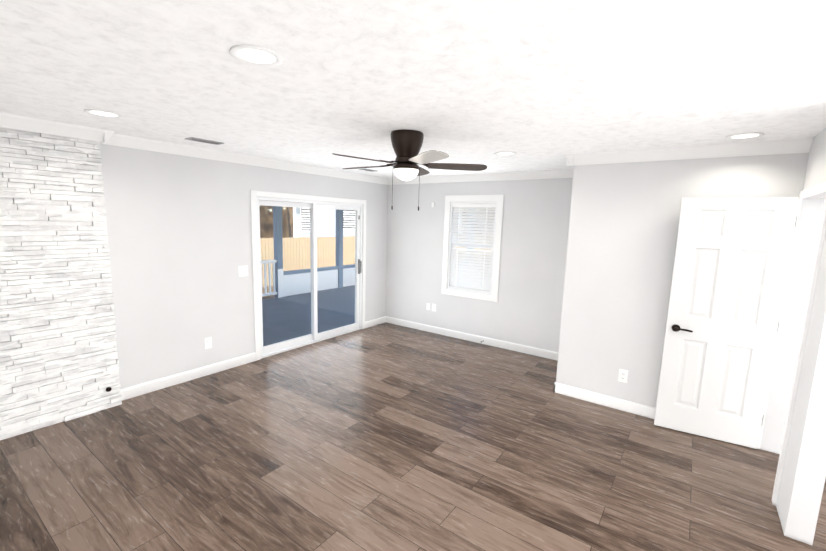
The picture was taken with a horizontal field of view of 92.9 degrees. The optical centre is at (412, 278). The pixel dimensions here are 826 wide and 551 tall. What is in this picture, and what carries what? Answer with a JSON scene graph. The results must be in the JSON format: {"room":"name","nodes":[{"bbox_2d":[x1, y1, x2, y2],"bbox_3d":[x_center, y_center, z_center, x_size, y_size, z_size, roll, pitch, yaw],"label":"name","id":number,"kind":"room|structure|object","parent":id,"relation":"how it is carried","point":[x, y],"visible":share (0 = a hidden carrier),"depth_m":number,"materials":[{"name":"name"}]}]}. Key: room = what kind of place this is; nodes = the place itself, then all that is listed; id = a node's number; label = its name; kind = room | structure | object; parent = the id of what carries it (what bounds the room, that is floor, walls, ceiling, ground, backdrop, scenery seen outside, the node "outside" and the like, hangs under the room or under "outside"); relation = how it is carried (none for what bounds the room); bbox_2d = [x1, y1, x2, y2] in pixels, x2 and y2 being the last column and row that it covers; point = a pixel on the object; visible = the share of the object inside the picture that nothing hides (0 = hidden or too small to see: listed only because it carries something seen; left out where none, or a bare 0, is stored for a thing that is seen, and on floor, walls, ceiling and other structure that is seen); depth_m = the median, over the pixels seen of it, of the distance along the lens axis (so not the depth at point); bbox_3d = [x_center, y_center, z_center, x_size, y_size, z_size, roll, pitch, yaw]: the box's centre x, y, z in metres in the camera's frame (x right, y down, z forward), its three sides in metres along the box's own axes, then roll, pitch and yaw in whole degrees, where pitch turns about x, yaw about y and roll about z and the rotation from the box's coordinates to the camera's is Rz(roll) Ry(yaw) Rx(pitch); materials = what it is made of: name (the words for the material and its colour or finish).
{"room":"empty living room","nodes":[
{"label":"empty living room","id":0,"kind":"room"},
{"bbox_2d":[0,127,121,440],"bbox_3d":[-3.341,0.056,2.778,0.112,2.490,1.978,8,10,35],"label":"stone wall","id":1,"kind":"structure","parent":0,"point":[59,361],"depth_m":3.23,"materials":[{"name":"white stone"}]},
{"bbox_2d":[0,112,391,184],"bbox_3d":[-2.074,-1.332,4.237,0.186,0.095,5.910,8,10,35],"label":"crown molding","id":2,"kind":"structure","parent":1,"relation":"attached to","point":[108,137],"depth_m":3.77,"materials":[{"name":"white wood"}]},
{"bbox_2d":[100,144,387,389],"bbox_3d":[-2.271,-0.162,4.471,0.150,2.490,6.300,8,10,35],"label":"wall","id":3,"kind":"structure","parent":0,"point":[178,230],"depth_m":4.18,"materials":[{"name":"paint"}]},
{"bbox_2d":[120,352,255,400],"bbox_3d":[-2.409,1.054,4.362,0.014,0.110,1.455,8,10,35],"label":"baseboard","id":4,"kind":"structure","parent":3,"relation":"attached to","point":[133,391],"depth_m":4.25,"materials":[{"name":"white wood"}]},
{"bbox_2d":[204,337,211,348],"bbox_3d":[-2.314,0.726,4.440,0.007,0.128,0.080,8,10,35],"label":"electrical outlet","id":5,"kind":"object","parent":3,"relation":"attached to","point":[208,342],"visible":1,"depth_m":4.44,"materials":[{"name":"white plastic"}]},
{"bbox_2d":[238,265,247,276],"bbox_3d":[-2.025,-0.091,4.691,0.010,0.128,0.124,8,10,35],"label":"light switch","id":6,"kind":"object","parent":3,"relation":"attached to","point":[242,271],"visible":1,"depth_m":4.69,"materials":[{"name":"white plastic"}]},
{"bbox_2d":[250,190,365,360],"bbox_3d":[-1.405,-0.113,5.637,0.171,2.105,2.010,8,10,35],"label":"sliding glass door","id":7,"kind":"structure","parent":3,"relation":"attached to","point":[264,198],"depth_m":5.55,"materials":[{"name":"white"}]},
{"bbox_2d":[365,316,385,327],"bbox_3d":[-0.655,0.750,6.775,0.014,0.110,0.525,8,10,35],"label":"baseboard","id":8,"kind":"structure","parent":3,"relation":"attached to","point":[380,320],"depth_m":6.77,"materials":[{"name":"white wood"}]},
{"bbox_2d":[0,322,825,550],"bbox_3d":[0.387,1.487,2.746,6.800,0.120,6.300,8,10,35],"label":"floor","id":9,"kind":"structure","parent":0,"point":[385,436],"depth_m":2.88,"materials":[{"name":"brown wood"}]},
{"bbox_2d":[0,0,825,177],"bbox_3d":[0.462,-1.109,2.365,6.800,0.150,6.300,8,10,35],"label":"ceiling","id":10,"kind":"structure","parent":0,"point":[540,85],"depth_m":1.88,"materials":[{"name":"white paint"}]},
{"bbox_2d":[84,109,122,117],"bbox_3d":[-2.186,-1.166,2.779,0.220,0.006,0.220,8,10,35],"label":"recessed light","id":11,"kind":"object","parent":10,"relation":"in","point":[102,113],"visible":0.94,"depth_m":2.77,"materials":[{"name":"white plastic"}]},
{"bbox_2d":[185,137,223,144],"bbox_3d":[-1.954,-1.292,3.689,0.130,0.008,0.300,8,10,35],"label":"ceiling vent","id":12,"kind":"object","parent":10,"relation":"in","point":[203,140],"visible":1,"depth_m":3.67,"materials":[{"name":"silver metal"}]},
{"bbox_2d":[229,45,283,66],"bbox_3d":[-0.678,-0.966,1.708,0.220,0.006,0.220,8,10,35],"label":"recessed light","id":13,"kind":"object","parent":10,"relation":"in","point":[256,55],"visible":0.96,"depth_m":1.70,"materials":[{"name":"white plastic"}]},
{"bbox_2d":[355,163,372,165],"bbox_3d":[-0.616,-1.435,4.922,0.220,0.006,0.220,8,10,35],"label":"recessed light","id":14,"kind":"object","parent":10,"relation":"in","point":[366,164],"visible":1,"depth_m":4.95,"materials":[{"name":"white plastic"}]},
{"bbox_2d":[359,168,376,171],"bbox_3d":[-0.622,-1.517,5.488,0.120,0.008,0.260,8,10,35],"label":"ceiling vent","id":15,"kind":"object","parent":10,"relation":"in","point":[365,169],"visible":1,"depth_m":5.49,"materials":[{"name":"silver metal"}]},
{"bbox_2d":[332,129,486,210],"bbox_3d":[-0.098,-0.864,3.188,1.228,0.604,1.259,8,10,35],"label":"ceiling fan","id":16,"kind":"object","parent":10,"relation":"hanging from","point":[406,145],"visible":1,"depth_m":3.08,"materials":[{"name":"brown metal"}]},
{"bbox_2d":[494,152,516,155],"bbox_3d":[0.919,-1.242,3.905,0.220,0.006,0.220,8,10,35],"label":"recessed light","id":17,"kind":"object","parent":10,"relation":"in","point":[505,153],"visible":1,"depth_m":3.90,"materials":[{"name":"white plastic"}]},
{"bbox_2d":[726,132,764,139],"bbox_3d":[2.446,-1.050,2.894,0.220,0.006,0.220,8,10,35],"label":"recessed light","id":18,"kind":"object","parent":10,"relation":"in","point":[745,136],"visible":1,"depth_m":2.88,"materials":[{"name":"white plastic"}]},
{"bbox_2d":[386,178,572,351],"bbox_3d":[0.979,-0.280,5.915,3.430,2.490,0.150,8,10,35],"label":"wall","id":19,"kind":"structure","parent":0,"point":[526,309],"depth_m":5.65,"materials":[{"name":"paint"}]},
{"bbox_2d":[432,303,435,311],"bbox_3d":[0.338,0.468,6.377,0.080,0.128,0.007,8,10,35],"label":"electrical outlet","id":20,"kind":"object","parent":19,"relation":"attached to","point":[434,307],"visible":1,"depth_m":6.37,"materials":[{"name":"white plastic"}]},
{"bbox_2d":[386,316,557,360],"bbox_3d":[0.836,0.897,6.065,3.280,0.110,0.014,8,10,35],"label":"baseboard","id":21,"kind":"structure","parent":19,"relation":"attached to","point":[539,352],"depth_m":5.96,"materials":[{"name":"white wood"}]},
{"bbox_2d":[441,195,503,301],"bbox_3d":[0.900,-0.476,5.924,0.950,1.530,0.148,8,10,35],"label":"window","id":22,"kind":"structure","parent":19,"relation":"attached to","point":[485,212],"depth_m":5.88,"materials":[{"name":"white"}]},
{"bbox_2d":[388,169,573,184],"bbox_3d":[0.919,-1.457,5.671,3.200,0.095,0.075,8,10,35],"label":"crown molding","id":23,"kind":"structure","parent":19,"relation":"attached to","point":[550,174],"depth_m":5.54,"materials":[{"name":"white wood"}]},
{"bbox_2d":[556,165,589,385],"bbox_3d":[1.954,-0.042,4.484,0.150,2.490,1.060,8,10,35],"label":"wall","id":24,"kind":"structure","parent":0,"point":[574,258],"depth_m":4.05,"materials":[{"name":"paint"}]},
{"bbox_2d":[570,152,808,407],"bbox_3d":[3.054,0.185,3.148,3.220,2.490,0.150,8,10,35],"label":"wall","id":25,"kind":"structure","parent":0,"point":[633,209],"depth_m":3.71,"materials":[{"name":"paint"}]},
{"bbox_2d":[553,382,655,418],"bbox_3d":[2.225,1.271,3.785,1.704,0.110,0.014,8,10,35],"label":"baseboard","id":26,"kind":"structure","parent":25,"relation":"attached to","point":[559,388],"depth_m":3.97,"materials":[{"name":"white wood"}]},
{"bbox_2d":[618,369,627,382],"bbox_3d":[2.067,0.957,3.865,0.080,0.128,0.007,8,10,35],"label":"electrical outlet","id":27,"kind":"object","parent":25,"relation":"attached to","point":[623,376],"visible":1,"depth_m":3.86,"materials":[{"name":"white plastic"}]},
{"bbox_2d":[565,137,813,165],"bbox_3d":[2.834,-1.012,3.017,3.205,0.095,0.075,8,10,35],"label":"crown molding","id":28,"kind":"structure","parent":25,"relation":"attached to","point":[801,145],"depth_m":3.31,"materials":[{"name":"white wood"}]},
{"bbox_2d":[654,197,799,448],"bbox_3d":[2.562,0.366,3.279,0.741,2.050,0.170,8,10,35],"label":"door","id":29,"kind":"structure","parent":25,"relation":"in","point":[731,263],"depth_m":3.27,"materials":[{"name":"white wood"}]},
{"bbox_2d":[760,128,825,544],"bbox_3d":[2.654,0.252,2.614,0.120,2.490,1.190,8,10,35],"label":"wall","id":30,"kind":"structure","parent":0,"point":[801,486],"depth_m":2.42,"materials":[{"name":"paint"}]},
{"bbox_2d":[758,182,825,505],"bbox_3d":[2.739,0.426,2.767,0.152,2.107,0.875,8,10,35],"label":"door frame","id":31,"kind":"structure","parent":30,"relation":"attached to","point":[814,190],"depth_m":2.53,"materials":[{"name":"white wood"}]},
{"label":"outside","id":32,"kind":"structure","parent":0,"visible":0},
{"bbox_2d":[262,258,489,298],"bbox_3d":[-6.259,-0.466,20.381,115.000,0.150,105.000,8,10,35],"label":"ground","id":33,"kind":"structure","parent":32,"point":[263,292],"depth_m":13.85,"materials":[{"name":"green plant"}]},
{"bbox_2d":[287,207,290,237],"bbox_3d":[-10.920,-14.561,33.425,7.146,23.737,6.455,8,10,35],"label":"tree","id":34,"kind":"object","parent":33,"relation":"on","point":[289,222],"depth_m":37.98,"materials":[{"name":"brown plant"}]},
{"bbox_2d":[261,206,474,345],"bbox_3d":[-2.421,-0.342,8.534,4.790,3.540,7.200,8,10,35],"label":"porch","id":35,"kind":"object","parent":33,"relation":"on","point":[331,272],"depth_m":8.92,"materials":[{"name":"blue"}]},
{"bbox_2d":[259,205,481,237],"bbox_3d":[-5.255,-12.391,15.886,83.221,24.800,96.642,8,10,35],"label":"tree","id":36,"kind":"object","parent":33,"relation":"on","point":[269,220],"depth_m":40.51,"materials":[{"name":"plant"}]},
{"bbox_2d":[260,235,490,286],"bbox_3d":[6.378,0.130,11.950,22.674,1.835,44.097,8,10,35],"label":"fence","id":37,"kind":"object","parent":33,"relation":"on","point":[288,253],"depth_m":16.07,"materials":[{"name":"brown wood"}]},
{"bbox_2d":[293,207,461,237],"bbox_3d":[-3.038,-6.188,30.209,12.200,8.500,8.800,0,9,-14],"label":"house","id":38,"kind":"structure","parent":33,"relation":"on","point":[297,228],"depth_m":25.70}
]}

